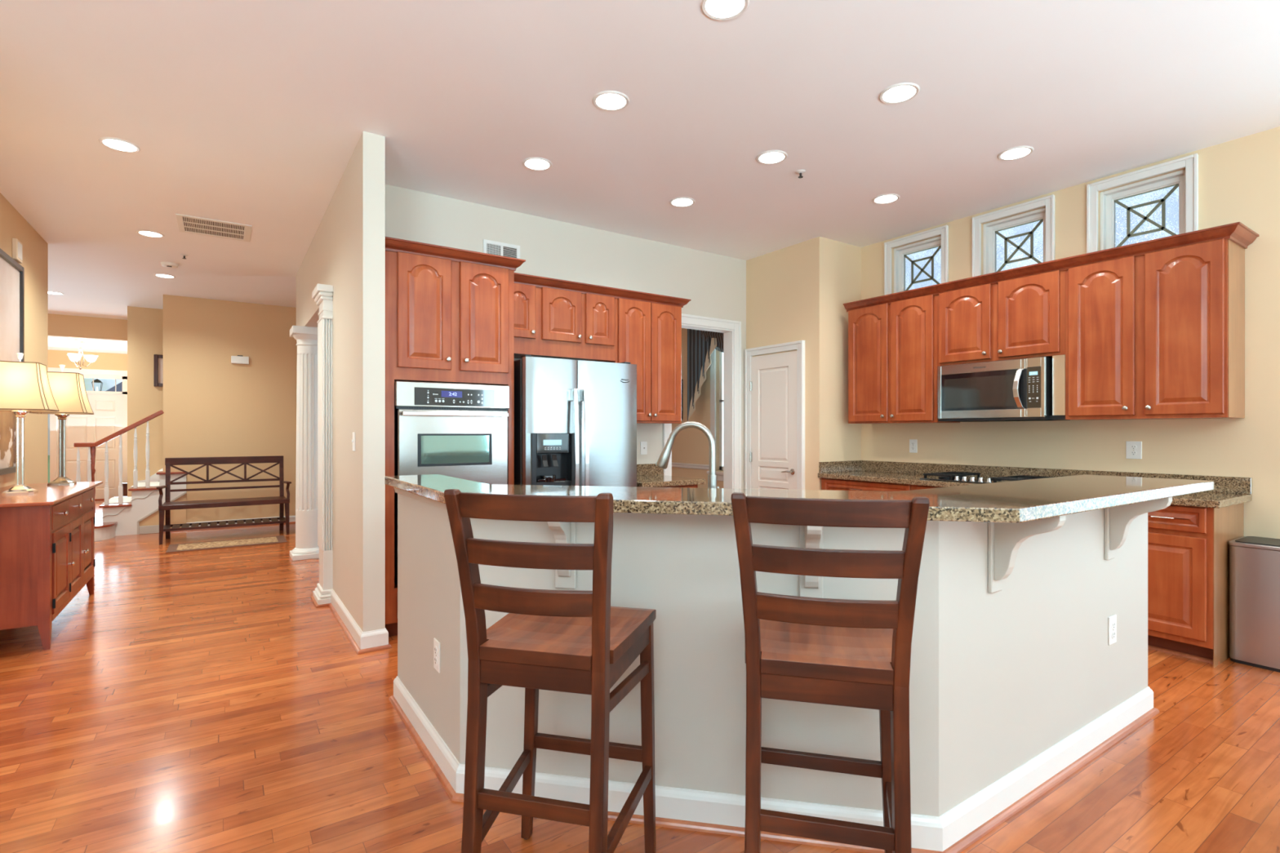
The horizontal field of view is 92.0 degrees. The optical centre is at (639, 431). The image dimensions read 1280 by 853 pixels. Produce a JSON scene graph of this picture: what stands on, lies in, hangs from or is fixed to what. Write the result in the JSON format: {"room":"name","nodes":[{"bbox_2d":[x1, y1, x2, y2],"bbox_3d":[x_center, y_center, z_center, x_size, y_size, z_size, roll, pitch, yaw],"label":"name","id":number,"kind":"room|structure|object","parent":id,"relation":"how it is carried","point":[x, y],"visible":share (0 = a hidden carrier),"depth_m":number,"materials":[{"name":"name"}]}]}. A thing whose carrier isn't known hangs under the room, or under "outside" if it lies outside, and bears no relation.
{"room":"kitchen","nodes":[
{"label":"kitchen","id":0,"kind":"room"},
{"bbox_2d":[0,192,48,488],"bbox_3d":[-4.069,-0.235,3.528,0.115,3.010,5.200,0,0,-34],"label":"wall","id":1,"kind":"structure","parent":0,"point":[13,224],"depth_m":5.27,"materials":[{"name":"beige paint"}]},
{"bbox_2d":[0,410,16,475],"bbox_3d":[-4.590,-0.030,4.431,0.030,0.680,0.960,0,0,-34],"label":"framed picture","id":2,"kind":"object","parent":1,"relation":"attached to","point":[7,419],"visible":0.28,"depth_m":4.61,"materials":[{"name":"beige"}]},
{"bbox_2d":[0,248,24,361],"bbox_3d":[-4.641,-0.880,4.506,0.030,0.860,1.000,0,0,-34],"label":"framed picture","id":3,"kind":"object","parent":1,"relation":"attached to","point":[11,273],"visible":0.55,"depth_m":4.68,"materials":[{"name":"black"}]},
{"bbox_2d":[12,238,22,263],"bbox_3d":[-4.847,-1.410,4.813,0.032,0.160,0.150,0,0,-34],"label":"door chime","id":4,"kind":"object","parent":1,"relation":"attached to","point":[16,244],"visible":0.94,"depth_m":4.76,"materials":[{"name":"beige plastic"}]},
{"bbox_2d":[17,241,22,260],"bbox_3d":[-4.835,-1.410,4.821,0.003,0.120,0.120,0,0,-34],"label":"grille","id":5,"kind":"object","parent":4,"relation":"attached to","point":[20,245],"depth_m":4.82,"materials":[{"name":"white plastic"}]},
{"bbox_2d":[48,313,127,341],"bbox_3d":[-9.962,-1.580,8.312,5.170,0.320,0.120,0,0,-34],"label":"wall entry header","id":6,"kind":"structure","parent":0,"point":[59,325],"depth_m":9.33,"materials":[{"name":"beige paint"}]},
{"bbox_2d":[48,350,127,370],"bbox_3d":[-9.042,-0.180,12.332,11.190,2.900,0.160,0,0,-34],"label":"wall","id":7,"kind":"structure","parent":0,"point":[104,361],"depth_m":11.48,"materials":[{"name":"beige paint"}]},
{"bbox_2d":[48,367,127,500],"bbox_3d":[-10.218,0.055,11.492,1.760,2.430,0.200,0,0,-34],"label":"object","id":8,"kind":"structure","parent":7,"relation":"in","point":[109,409],"depth_m":11.53,"materials":[{"name":"white paint"}]},
{"bbox_2d":[48,346,127,354],"bbox_3d":[-10.344,-1.505,11.322,2.300,0.050,0.060,0,0,-34],"label":"trim","id":9,"kind":"structure","parent":7,"relation":"attached to","point":[49,348],"depth_m":11.42,"materials":[{"name":"white paint"}]},
{"bbox_2d":[48,336,127,351],"bbox_3d":[-8.184,-1.580,11.337,11.500,0.100,3.050,0,0,-34],"label":"ceiling","id":10,"kind":"structure","parent":0,"point":[60,342],"depth_m":10.76,"materials":[{"name":"paint"}]},
{"bbox_2d":[66,341,97,369],"bbox_3d":[-9.466,-1.292,10.489,0.416,0.475,0.426,0,0,-34],"label":"chandelier","id":11,"kind":"object","parent":10,"relation":"hanging from","point":[74,357],"visible":0.98,"depth_m":10.48,"materials":[{"name":"glass"}]},
{"bbox_2d":[127,306,133,496],"bbox_3d":[-8.219,-0.235,10.289,0.070,3.010,4.150,0,0,-34],"label":"wall","id":12,"kind":"structure","parent":0,"point":[130,308],"depth_m":8.56,"materials":[{"name":"beige paint"}]},
{"bbox_2d":[133,306,163,481],"bbox_3d":[-5.559,-0.235,9.652,3.630,3.010,0.120,0,0,-34],"label":"wall","id":13,"kind":"structure","parent":0,"point":[148,322],"depth_m":8.67,"materials":[{"name":"beige paint"}]},
{"bbox_2d":[153,354,163,386],"bbox_3d":[-6.557,-0.865,8.888,0.680,0.450,0.030,0,0,-34],"label":"framed picture","id":14,"kind":"object","parent":13,"relation":"attached to","point":[157,359],"visible":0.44,"depth_m":8.72,"materials":[{"name":"brown"}]},
{"bbox_2d":[157,357,163,383],"bbox_3d":[-6.562,-0.865,8.895,0.590,0.360,0.011,0,0,-34],"label":"print","id":15,"kind":"object","parent":14,"relation":"attached to","point":[160,360],"depth_m":8.74,"materials":[{"name":"beige"}]},
{"bbox_2d":[163,294,297,522],"bbox_3d":[-3.743,-0.235,9.452,5.623,3.010,0.140,0,0,-34],"label":"wall","id":16,"kind":"structure","parent":0,"point":[214,406],"depth_m":8.21,"materials":[{"name":"beige paint"}]},
{"bbox_2d":[163,521,295,532],"bbox_3d":[-3.728,1.260,9.349,5.533,0.019,0.017,0,0,-34],"label":"trim","id":17,"kind":"structure","parent":16,"relation":"attached to","point":[289,522],"depth_m":8.19,"materials":[{"name":"brown wood"}]},
{"bbox_2d":[231,355,248,364],"bbox_3d":[-5.343,-0.966,8.259,0.200,0.112,0.050,0,0,-34],"label":"alarm box","id":18,"kind":"object","parent":16,"relation":"attached to","point":[239,359],"visible":1,"depth_m":8.24,"materials":[{"name":"white plastic"}]},
{"bbox_2d":[186,515,295,527],"bbox_3d":[-3.737,1.219,9.362,5.533,0.102,0.015,0,0,-34],"label":"baseboard","id":19,"kind":"structure","parent":16,"relation":"attached to","point":[291,518],"depth_m":8.35,"materials":[{"name":"white paint"}]},
{"bbox_2d":[296,131,385,631],"bbox_3d":[-2.661,-0.235,5.255,0.120,3.010,3.970,0,0,-34],"label":"wall partition","id":20,"kind":"structure","parent":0,"point":[346,252],"depth_m":3.69,"materials":[{"name":"beige paint"}]},
{"bbox_2d":[311,283,333,608],"bbox_3d":[-2.289,0.098,4.695,0.340,2.345,0.334,0,0,-34],"label":"fluted pilaster","id":21,"kind":"object","parent":20,"relation":"attached to","point":[322,294],"visible":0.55,"depth_m":4.55,"materials":[{"name":"white paint"}]},
{"bbox_2d":[330,588,388,649],"bbox_3d":[-1.880,1.214,4.096,0.152,0.112,1.206,0,0,-34],"label":"baseboard","id":22,"kind":"structure","parent":20,"relation":"attached to","point":[364,640],"depth_m":3.64,"materials":[{"name":"white paint"}]},
{"bbox_2d":[328,602,391,654],"bbox_3d":[-1.875,1.260,4.088,0.186,0.019,1.223,0,0,-34],"label":"trim","id":23,"kind":"structure","parent":22,"relation":"attached to","point":[346,631],"depth_m":3.69,"materials":[{"name":"brown wood"}]},
{"bbox_2d":[385,184,746,488],"bbox_3d":[-0.208,-0.235,5.479,4.200,3.010,0.120,0,0,-34],"label":"wall","id":24,"kind":"structure","parent":0,"point":[715,284],"depth_m":5.29,"materials":[{"name":"beige paint"}]},
{"bbox_2d":[483,239,519,258],"bbox_3d":[-1.075,-1.403,4.816,0.300,0.145,0.010,0,0,-34],"label":"air vent","id":25,"kind":"object","parent":24,"relation":"in","point":[493,247],"visible":0.58,"depth_m":4.81,"materials":[{"name":"metal"}]},
{"bbox_2d":[514,283,615,362],"bbox_3d":[-0.683,-0.843,4.873,0.995,0.525,0.344,0,0,-34],"label":"upper cabinet","id":26,"kind":"object","parent":24,"relation":"attached to","point":[549,322],"visible":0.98,"depth_m":4.77,"materials":[{"name":"brown wood"}]},
{"bbox_2d":[514,272,691,307],"bbox_3d":[-0.351,-1.126,5.091,1.685,0.068,0.355,0,0,-34],"label":"crown molding","id":27,"kind":"structure","parent":26,"relation":"attached to","point":[521,278],"depth_m":4.91,"materials":[{"name":"brown wood"}]},
{"bbox_2d":[640,441,647,454],"bbox_3d":[0.036,0.145,5.565,0.072,0.116,0.011,0,0,-34],"label":"phone jack","id":28,"kind":"object","parent":24,"relation":"attached to","point":[643,444],"visible":1,"depth_m":5.56,"materials":[{"name":"white plastic"}]},
{"bbox_2d":[608,297,681,423],"bbox_3d":[0.012,-0.590,5.342,0.680,1.030,0.344,0,0,-34],"label":"upper cabinet","id":29,"kind":"object","parent":24,"relation":"attached to","point":[648,335],"visible":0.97,"depth_m":5.24,"materials":[{"name":"brown wood"}]},
{"bbox_2d":[636,463,663,475],"bbox_3d":[-0.073,0.339,5.484,0.680,0.102,0.021,0,0,-34],"label":"backsplash","id":30,"kind":"structure","parent":24,"relation":"attached to","point":[642,468],"depth_m":5.57,"materials":[{"name":"beige stone"}]},
{"bbox_2d":[662,313,741,488],"bbox_3d":[0.614,0.081,5.947,0.962,2.378,0.024,0,0,-34],"label":"trim","id":31,"kind":"structure","parent":24,"relation":"attached to","point":[735,326],"depth_m":6.17,"materials":[{"name":"white paint"}]},
{"bbox_2d":[671,323,733,488],"bbox_3d":[0.571,0.125,6.011,0.786,2.290,0.130,0,0,-34],"label":"trim","id":32,"kind":"structure","parent":24,"relation":"attached to","point":[727,333],"depth_m":6.21,"materials":[{"name":"white paint"}]},
{"bbox_2d":[0,0,1279,319],"bbox_3d":[-2.902,-1.790,3.501,11.500,0.100,15.850,0,0,-34],"label":"ceiling","id":33,"kind":"structure","parent":0,"point":[255,113],"depth_m":3.32,"materials":[{"name":"paint"}]},
{"bbox_2d":[98,137,140,152],"bbox_3d":[-3.153,-1.737,3.748,0.196,0.006,0.196,0,0,-34],"label":"recessed light","id":34,"kind":"object","parent":33,"relation":"in","point":[115,144],"visible":1,"depth_m":3.74,"materials":[{"name":"white paint"}]},
{"bbox_2d":[136,230,164,237],"bbox_3d":[-4.296,-1.737,5.426,0.196,0.006,0.196,0,0,-34],"label":"recessed light","id":35,"kind":"object","parent":33,"relation":"in","point":[145,233],"visible":1,"depth_m":5.42,"materials":[{"name":"white paint"}]},
{"bbox_2d":[153,273,175,278],"bbox_3d":[-5.293,-1.737,6.888,0.196,0.006,0.196,0,0,-34],"label":"recessed light","id":36,"kind":"object","parent":33,"relation":"in","point":[161,275],"visible":1,"depth_m":6.88,"materials":[{"name":"white paint"}]},
{"bbox_2d":[160,262,178,268],"bbox_3d":[-4.862,-1.720,6.391,0.150,0.041,0.150,0,0,-34],"label":"smoke detector","id":37,"kind":"object","parent":33,"relation":"attached to","point":[167,264],"visible":1,"depth_m":6.35,"materials":[{"name":"white plastic"}]},
{"bbox_2d":[175,213,252,241],"bbox_3d":[-3.629,-1.736,5.281,0.515,0.008,0.515,0,0,-34],"label":"ceiling vent","id":38,"kind":"object","parent":33,"relation":"in","point":[186,224],"visible":1,"depth_m":5.26,"materials":[{"name":"metal"}]},
{"bbox_2d":[182,217,244,239],"bbox_3d":[-3.633,-1.736,5.278,0.431,0.004,0.435,0,0,-34],"label":"grille","id":39,"kind":"object","parent":38,"relation":"attached to","point":[189,224],"depth_m":5.28,"materials":[{"name":"metal"}]},
{"bbox_2d":[521,157,552,170],"bbox_3d":[-0.666,-1.737,4.013,0.196,0.006,0.196,0,0,-34],"label":"recessed light","id":40,"kind":"object","parent":33,"relation":"in","point":[531,163],"visible":1,"depth_m":4.00,"materials":[{"name":"white paint"}]},
{"bbox_2d":[592,90,629,111],"bbox_3d":[-0.152,-1.737,3.250,0.196,0.006,0.196,0,0,-34],"label":"recessed light","id":41,"kind":"object","parent":33,"relation":"in","point":[607,100],"visible":1,"depth_m":3.24,"materials":[{"name":"white paint"}]},
{"bbox_2d":[669,196,695,207],"bbox_3d":[0.320,-1.737,4.678,0.196,0.006,0.196,0,0,-34],"label":"recessed light","id":42,"kind":"object","parent":33,"relation":"in","point":[682,202],"visible":1,"depth_m":4.67,"materials":[{"name":"white paint"}]},
{"bbox_2d":[700,0,749,20],"bbox_3d":[0.345,-1.737,2.512,0.196,0.006,0.196,0,0,-34],"label":"recessed light","id":43,"kind":"object","parent":33,"relation":"in","point":[720,10],"visible":1,"depth_m":2.53,"materials":[{"name":"white paint"}]},
{"bbox_2d":[755,150,787,164],"bbox_3d":[0.834,-1.737,3.915,0.196,0.006,0.196,0,0,-34],"label":"recessed light","id":44,"kind":"object","parent":33,"relation":"in","point":[771,157],"visible":1,"depth_m":3.90,"materials":[{"name":"white paint"}]},
{"bbox_2d":[871,193,900,204],"bbox_3d":[1.835,-1.737,4.613,0.196,0.006,0.196,0,0,-34],"label":"recessed light","id":45,"kind":"object","parent":33,"relation":"in","point":[890,197],"visible":1,"depth_m":4.60,"materials":[{"name":"white paint"}]},
{"bbox_2d":[878,82,919,103],"bbox_3d":[1.332,-1.737,3.177,0.196,0.006,0.196,0,0,-34],"label":"recessed light","id":46,"kind":"object","parent":33,"relation":"in","point":[898,93],"visible":1,"depth_m":3.17,"materials":[{"name":"white paint"}]},
{"bbox_2d":[997,146,1034,160],"bbox_3d":[2.344,-1.737,3.859,0.196,0.006,0.196,0,0,-34],"label":"recessed light","id":47,"kind":"object","parent":33,"relation":"in","point":[1020,152],"visible":1,"depth_m":3.85,"materials":[{"name":"white paint"}]},
{"bbox_2d":[0,499,1279,852],"bbox_3d":[-3.755,1.300,4.765,11.500,0.060,18.900,0,0,-34],"label":"floor","id":48,"kind":"structure","parent":0,"point":[197,701],"depth_m":2.48,"materials":[{"name":"brown wood"}]},
{"bbox_2d":[0,481,102,650],"bbox_3d":[-4.092,0.836,4.155,0.532,0.868,1.775,0,0,-34],"label":"sideboard","id":49,"kind":"object","parent":48,"relation":"on","point":[47,535],"visible":0.99,"depth_m":3.60,"materials":[{"name":"brown wood"}]},
{"bbox_2d":[0,352,59,495],"bbox_3d":[-4.033,-0.056,4.023,0.329,0.916,0.329,0,0,-34],"label":"table lamp","id":50,"kind":"object","parent":49,"relation":"on","point":[24,386],"visible":1,"depth_m":3.97,"materials":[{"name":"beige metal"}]},
{"bbox_2d":[28,364,93,485],"bbox_3d":[-4.412,-0.056,4.720,0.329,0.916,0.329,0,0,-34],"label":"table lamp","id":51,"kind":"object","parent":49,"relation":"on","point":[68,392],"visible":0.76,"depth_m":4.67,"materials":[{"name":"fabric"}]},
{"bbox_2d":[73,409,186,541],"bbox_3d":[-6.043,0.341,8.285,2.340,1.857,1.595,0,0,-34],"label":"staircase","id":52,"kind":"structure","parent":48,"relation":"on","point":[138,513],"depth_m":7.66,"materials":[{"name":"white paint"}]},
{"bbox_2d":[156,455,291,544],"bbox_3d":[-5.018,0.791,7.516,1.325,0.962,0.516,0,0,-34],"label":"bench","id":53,"kind":"object","parent":48,"relation":"on","point":[164,509],"visible":1,"depth_m":7.53,"materials":[{"name":"brown wood"}]},
{"bbox_2d":[163,516,285,531],"bbox_3d":[-5.012,1.116,7.505,1.244,0.028,0.410,0,0,-34],"label":"shelf","id":54,"kind":"object","parent":53,"relation":"attached to","point":[184,526],"depth_m":7.44,"materials":[{"name":"brown wood"}]},
{"bbox_2d":[165,535,287,553],"bbox_3d":[-4.660,1.265,7.013,1.110,0.009,0.550,0,0,-34],"label":"runner rug","id":55,"kind":"object","parent":48,"relation":"on","point":[185,547],"visible":1,"depth_m":6.95,"materials":[{"name":"fabric"}]},
{"bbox_2d":[289,325,319,560],"bbox_3d":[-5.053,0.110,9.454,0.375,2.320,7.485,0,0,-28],"label":"fluted column","id":56,"kind":"structure","parent":48,"relation":"on","point":[307,547],"depth_m":6.21,"materials":[{"name":"white paint"}]},
{"bbox_2d":[385,236,525,636],"bbox_3d":[-1.343,0.050,4.229,0.910,2.440,0.675,0,0,-34],"label":"tall cabinet","id":57,"kind":"object","parent":48,"relation":"on","point":[450,311],"visible":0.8,"depth_m":3.93,"materials":[{"name":"brown wood"}]},
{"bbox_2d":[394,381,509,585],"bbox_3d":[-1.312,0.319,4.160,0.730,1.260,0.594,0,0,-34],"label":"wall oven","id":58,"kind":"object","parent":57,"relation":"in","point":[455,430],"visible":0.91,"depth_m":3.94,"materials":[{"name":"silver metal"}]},
{"bbox_2d":[444,488,656,852],"bbox_3d":[-0.211,0.705,1.690,0.426,1.130,0.520,0,0,14],"label":"bar stool","id":59,"kind":"object","parent":48,"relation":"on","point":[563,641],"visible":1,"depth_m":1.51,"materials":[{"name":"brown wood"}]},
{"bbox_2d":[514,354,636,486],"bbox_3d":[-0.575,0.364,4.645,0.897,1.771,0.794,0,0,-34],"label":"refrigerator","id":60,"kind":"object","parent":48,"relation":"on","point":[575,420],"visible":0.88,"depth_m":4.31,"materials":[{"name":"silver metal"}]},
{"bbox_2d":[658,484,697,488],"bbox_3d":[0.075,0.851,5.203,0.610,0.838,0.644,0,0,-34],"label":"base cabinet","id":61,"kind":"object","parent":48,"relation":"on","point":[686,486],"visible":0.02,"depth_m":5.07,"materials":[{"name":"brown wood"}]},
{"bbox_2d":[636,463,705,487],"bbox_3d":[0.110,0.359,5.214,0.680,0.142,0.674,0,0,-34],"label":"countertop","id":62,"kind":"structure","parent":61,"relation":"on","point":[648,475],"depth_m":5.09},
{"bbox_2d":[730,492,929,852],"bbox_3d":[0.471,0.705,1.604,0.426,1.130,0.520,0,0,14],"label":"bar stool","id":63,"kind":"object","parent":48,"relation":"on","point":[841,652],"visible":1,"depth_m":1.41,"materials":[{"name":"brown wood"}]},
{"bbox_2d":[821,477,914,491],"bbox_3d":[2.081,0.839,5.283,0.614,0.862,0.895,0,0,-34],"label":"base cabinet","id":64,"kind":"object","parent":48,"relation":"on","point":[831,484],"visible":0.16,"depth_m":5.15,"materials":[{"name":"brown wood"}]},
{"bbox_2d":[914,484,939,489],"bbox_3d":[2.599,0.839,4.513,0.614,0.862,0.960,0,0,-34],"label":"base cabinet","id":65,"kind":"object","parent":48,"relation":"on","point":[916,486],"visible":0.02,"depth_m":4.69,"materials":[{"name":"brown wood"}]},
{"bbox_2d":[1147,502,1244,667],"bbox_3d":[3.188,0.839,3.639,0.614,0.862,0.408,0,0,-34],"label":"base cabinet","id":66,"kind":"object","parent":48,"relation":"on","point":[1188,546],"visible":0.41,"depth_m":3.43,"materials":[{"name":"brown wood"}]},
{"bbox_2d":[817,460,1252,508],"bbox_3d":[2.576,0.336,4.550,0.619,0.138,2.671,0,0,-34],"label":"countertop","id":67,"kind":"structure","parent":66,"relation":"on","point":[1228,491],"depth_m":4.67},
{"bbox_2d":[920,471,1053,483],"bbox_3d":[2.569,0.343,4.589,0.470,0.044,0.770,0,0,-34],"label":"cooktop","id":68,"kind":"object","parent":67,"relation":"in","point":[944,476],"visible":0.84,"depth_m":4.57,"materials":[{"name":"black glass"}]},
{"bbox_2d":[1147,644,1219,665],"bbox_3d":[2.423,1.261,4.461,0.016,0.018,2.630,0,0,-34],"label":"trim","id":69,"kind":"structure","parent":66,"relation":"attached to","point":[1152,647],"depth_m":3.50,"materials":[{"name":"brown wood"}]},
{"bbox_2d":[1228,536,1279,672],"bbox_3d":[3.544,0.936,3.308,0.341,0.667,0.526,0,0,-34],"label":"trash can","id":70,"kind":"object","parent":48,"relation":"on","point":[1254,561],"visible":1,"depth_m":3.34,"materials":[{"name":"silver metal"}]},
{"bbox_3d":[0.597,0.838,2.953,2.670,0.864,1.900,0,0,-34],"label":"base cabinet","id":71,"kind":"object","parent":48,"relation":"on","visible":0},
{"bbox_3d":[0.597,0.385,2.955,2.676,0.038,1.906,0,0,-34],"label":"countertop","id":72,"kind":"structure","parent":71,"relation":"on","visible":0},
{"bbox_2d":[655,421,719,488],"bbox_3d":[0.186,0.163,2.422,0.256,0.407,0.080,0,0,10],"label":"faucet","id":73,"kind":"object","parent":72,"relation":"on","point":[662,462],"visible":0.71,"depth_m":2.40,"materials":[{"name":"silver metal"}]},
{"bbox_2d":[397,493,1147,817],"bbox_3d":[0.568,0.760,2.411,3.458,1.020,1.084,0,0,1],"label":"kitchen island","id":74,"kind":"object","parent":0,"point":[998,679],"depth_m":2.03,"materials":[{"name":"paint"}]},
{"bbox_2d":[394,487,446,510],"bbox_3d":[-0.896,0.268,2.537,0.020,0.034,0.930,0,0,-34],"label":"trim","id":75,"kind":"structure","parent":74,"relation":"attached to","point":[429,501],"depth_m":2.51,"materials":[{"name":"paint"}]},
{"bbox_2d":[433,637,439,673],"bbox_3d":[-0.783,0.860,2.379,0.009,0.116,0.072,0,0,-34],"label":"wall outlet","id":76,"kind":"object","parent":74,"relation":"attached to","point":[436,643],"visible":1,"depth_m":2.37,"materials":[{"name":"white plastic"}]},
{"bbox_2d":[546,521,576,589],"bbox_3d":[-0.262,0.388,2.017,0.072,0.274,0.135,0,0,11],"label":"corbel","id":77,"kind":"object","parent":74,"relation":"attached to","point":[563,532],"visible":0.53,"depth_m":2.06,"materials":[{"name":"paint"}]},
{"bbox_2d":[393,675,1153,851],"bbox_3d":[0.568,1.214,2.408,3.503,0.112,1.111,0,0,2],"label":"baseboard","id":78,"kind":"structure","parent":74,"relation":"attached to","point":[939,833],"depth_m":2.05,"materials":[{"name":"white paint"}]},
{"bbox_2d":[388,695,1159,852],"bbox_3d":[0.568,1.260,2.405,3.550,0.019,1.140,0,0,2],"label":"trim","id":79,"kind":"structure","parent":74,"relation":"attached to","point":[979,833],"depth_m":2.02,"materials":[{"name":"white wood"}]},
{"bbox_2d":[384,474,1213,523],"bbox_3d":[0.621,0.229,2.371,3.663,0.040,1.362,0,0,0],"label":"countertop","id":80,"kind":"structure","parent":74,"relation":"on","point":[1030,500],"depth_m":2.07,"materials":[{"name":"beige stone"}]},
{"bbox_2d":[799,525,822,598],"bbox_3d":[0.521,0.388,1.865,0.072,0.274,0.135,0,0,11],"label":"corbel","id":81,"kind":"object","parent":74,"relation":"attached to","point":[810,536],"visible":0.47,"depth_m":1.91,"materials":[{"name":"paint"}]},
{"bbox_2d":[987,515,1066,593],"bbox_3d":[1.222,0.388,1.954,0.072,0.274,0.205,0,0,-34],"label":"corbel","id":82,"kind":"object","parent":74,"relation":"attached to","point":[1005,540],"visible":0.77,"depth_m":1.99,"materials":[{"name":"paint"}]},
{"bbox_2d":[1108,614,1116,644],"bbox_3d":[1.971,0.825,2.577,0.072,0.116,0.009,0,0,-34],"label":"wall outlet","id":83,"kind":"object","parent":74,"relation":"attached to","point":[1112,620],"visible":1,"depth_m":2.57,"materials":[{"name":"white plastic"}]},
{"bbox_2d":[1104,497,1172,559],"bbox_3d":[1.993,0.388,2.474,0.072,0.274,0.205,0,0,-34],"label":"corbel","id":84,"kind":"object","parent":74,"relation":"attached to","point":[1117,519],"visible":0.76,"depth_m":2.50,"materials":[{"name":"paint"}]},
{"bbox_2d":[746,236,861,489],"bbox_3d":[1.582,-0.235,6.053,0.590,3.010,0.930,0,0,-34],"label":"wall","id":85,"kind":"structure","parent":0,"point":[799,291],"depth_m":5.66,"materials":[{"name":"yellow paint"}]},
{"bbox_2d":[744,340,804,489],"bbox_3d":[1.270,0.217,5.933,0.063,2.105,0.756,0,0,-34],"label":"door","id":86,"kind":"structure","parent":85,"relation":"in","point":[775,384],"depth_m":5.93,"materials":[{"name":"white paint"}]},
{"bbox_2d":[671,126,1279,538],"bbox_3d":[0.823,-0.235,7.851,0.160,3.010,18.900,0,0,-34],"label":"wall","id":87,"kind":"structure","parent":0,"point":[1239,179],"depth_m":4.00,"materials":[{"name":"yellow paint"}]},
{"bbox_2d":[671,462,709,470],"bbox_3d":[-0.245,0.439,9.271,0.022,0.062,4.050,0,0,-34],"label":"trim","id":88,"kind":"structure","parent":87,"relation":"attached to","point":[696,466],"depth_m":7.92,"materials":[{"name":"white paint"}]},
{"bbox_2d":[687,328,723,421],"bbox_3d":[0.997,-0.740,7.298,0.165,1.220,1.290,0,0,-34],"label":"curtain","id":89,"kind":"object","parent":87,"relation":"attached to","point":[701,344],"visible":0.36,"depth_m":7.61,"materials":[{"name":"fabric"}]},
{"bbox_2d":[706,349,723,480],"bbox_3d":[1.127,-0.365,7.211,0.050,1.910,1.020,0,0,-34],"label":"trim","id":90,"kind":"structure","parent":87,"relation":"attached to","point":[713,366],"depth_m":7.55,"materials":[{"name":"white paint"}]},
{"bbox_2d":[719,351,723,470],"bbox_3d":[1.214,-0.380,7.270,0.060,1.700,0.780,0,0,-34],"label":"window","id":91,"kind":"structure","parent":87,"relation":"in","point":[721,353],"depth_m":7.55,"materials":[{"name":"white paint"}]},
{"bbox_2d":[848,294,959,423],"bbox_3d":[2.220,-0.583,5.281,0.384,1.015,0.833,0,0,-34],"label":"upper cabinet","id":92,"kind":"object","parent":87,"relation":"attached to","point":[893,368],"visible":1,"depth_m":5.14,"materials":[{"name":"brown wood"}]},
{"bbox_2d":[909,439,917,453],"bbox_3d":[2.381,0.123,5.388,0.009,0.116,0.072,0,0,-34],"label":"wall outlet","id":93,"kind":"object","parent":87,"relation":"attached to","point":[913,442],"visible":1,"depth_m":5.38,"materials":[{"name":"white plastic"}]},
{"bbox_2d":[884,225,948,295],"bbox_3d":[2.437,-1.420,5.397,0.155,0.586,0.589,0,0,-34],"label":"window","id":94,"kind":"structure","parent":87,"relation":"in","point":[925,263],"depth_m":5.43,"materials":[{"name":"white paint"}]},
{"bbox_2d":[937,270,1065,366],"bbox_3d":[2.703,-0.803,4.566,0.384,0.574,0.890,0,0,-34],"label":"upper cabinet","id":95,"kind":"object","parent":87,"relation":"attached to","point":[1023,317],"visible":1,"depth_m":4.42,"materials":[{"name":"brown wood"}]},
{"bbox_2d":[937,354,1073,422],"bbox_3d":[2.676,-0.298,4.547,0.448,0.433,0.886,0,0,-34],"label":"microwave","id":96,"kind":"object","parent":95,"relation":"attached to","point":[1033,388],"visible":1,"depth_m":4.38,"materials":[{"name":"grey metal"}]},
{"bbox_2d":[843,222,1258,311],"bbox_3d":[2.704,-1.111,4.555,0.395,0.068,2.598,0,0,-34],"label":"crown molding","id":97,"kind":"structure","parent":95,"relation":"attached to","point":[1237,233],"depth_m":4.00,"materials":[{"name":"brown wood"}]},
{"bbox_2d":[972,194,1055,276],"bbox_3d":[2.880,-1.420,4.740,0.155,0.586,0.589,0,0,-34],"label":"window","id":98,"kind":"structure","parent":87,"relation":"in","point":[1028,238],"depth_m":4.77,"materials":[{"name":"white paint"}]},
{"bbox_2d":[861,460,1252,494],"bbox_3d":[2.825,0.316,4.718,0.020,0.098,2.671,0,0,-34],"label":"backsplash","id":99,"kind":"structure","parent":87,"relation":"attached to","point":[1235,485],"depth_m":4.60,"materials":[{"name":"beige stone"}]},
{"bbox_2d":[1125,441,1142,458],"bbox_3d":[3.260,0.120,4.082,0.009,0.116,0.085,0,0,-34],"label":"wall outlet","id":100,"kind":"object","parent":87,"relation":"attached to","point":[1133,449],"visible":1,"depth_m":4.08,"materials":[{"name":"white plastic"}]},
{"bbox_2d":[1086,153,1198,253],"bbox_3d":[3.322,-1.420,4.084,0.155,0.586,0.589,0,0,-34],"label":"window","id":101,"kind":"structure","parent":87,"relation":"in","point":[1166,205],"depth_m":4.10,"materials":[{"name":"white paint"}]},
{"bbox_2d":[1065,238,1244,420],"bbox_3d":[3.176,-0.586,3.863,0.384,1.008,0.803,0,0,-34],"label":"upper cabinet","id":102,"kind":"object","parent":87,"relation":"attached to","point":[1158,335],"visible":0.99,"depth_m":3.70,"materials":[{"name":"brown wood"}]},
{"label":"outside","id":103,"kind":"structure","parent":0,"visible":0},
{"bbox_2d":[48,455,49,482],"bbox_3d":[-29.482,1.520,43.742,120.000,0.100,74.500,0,0,-34],"label":"ground","id":104,"kind":"structure","parent":103,"point":[48,455],"depth_m":24.55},
{"bbox_2d":[48,382,122,455],"bbox_3d":[-30.298,-0.930,37.886,8.000,4.400,5.300,0,0,-34],"label":"neighbor house","id":105,"kind":"structure","parent":104,"relation":"on","point":[119,386],"depth_m":34.94,"materials":[{"name":"grey"}]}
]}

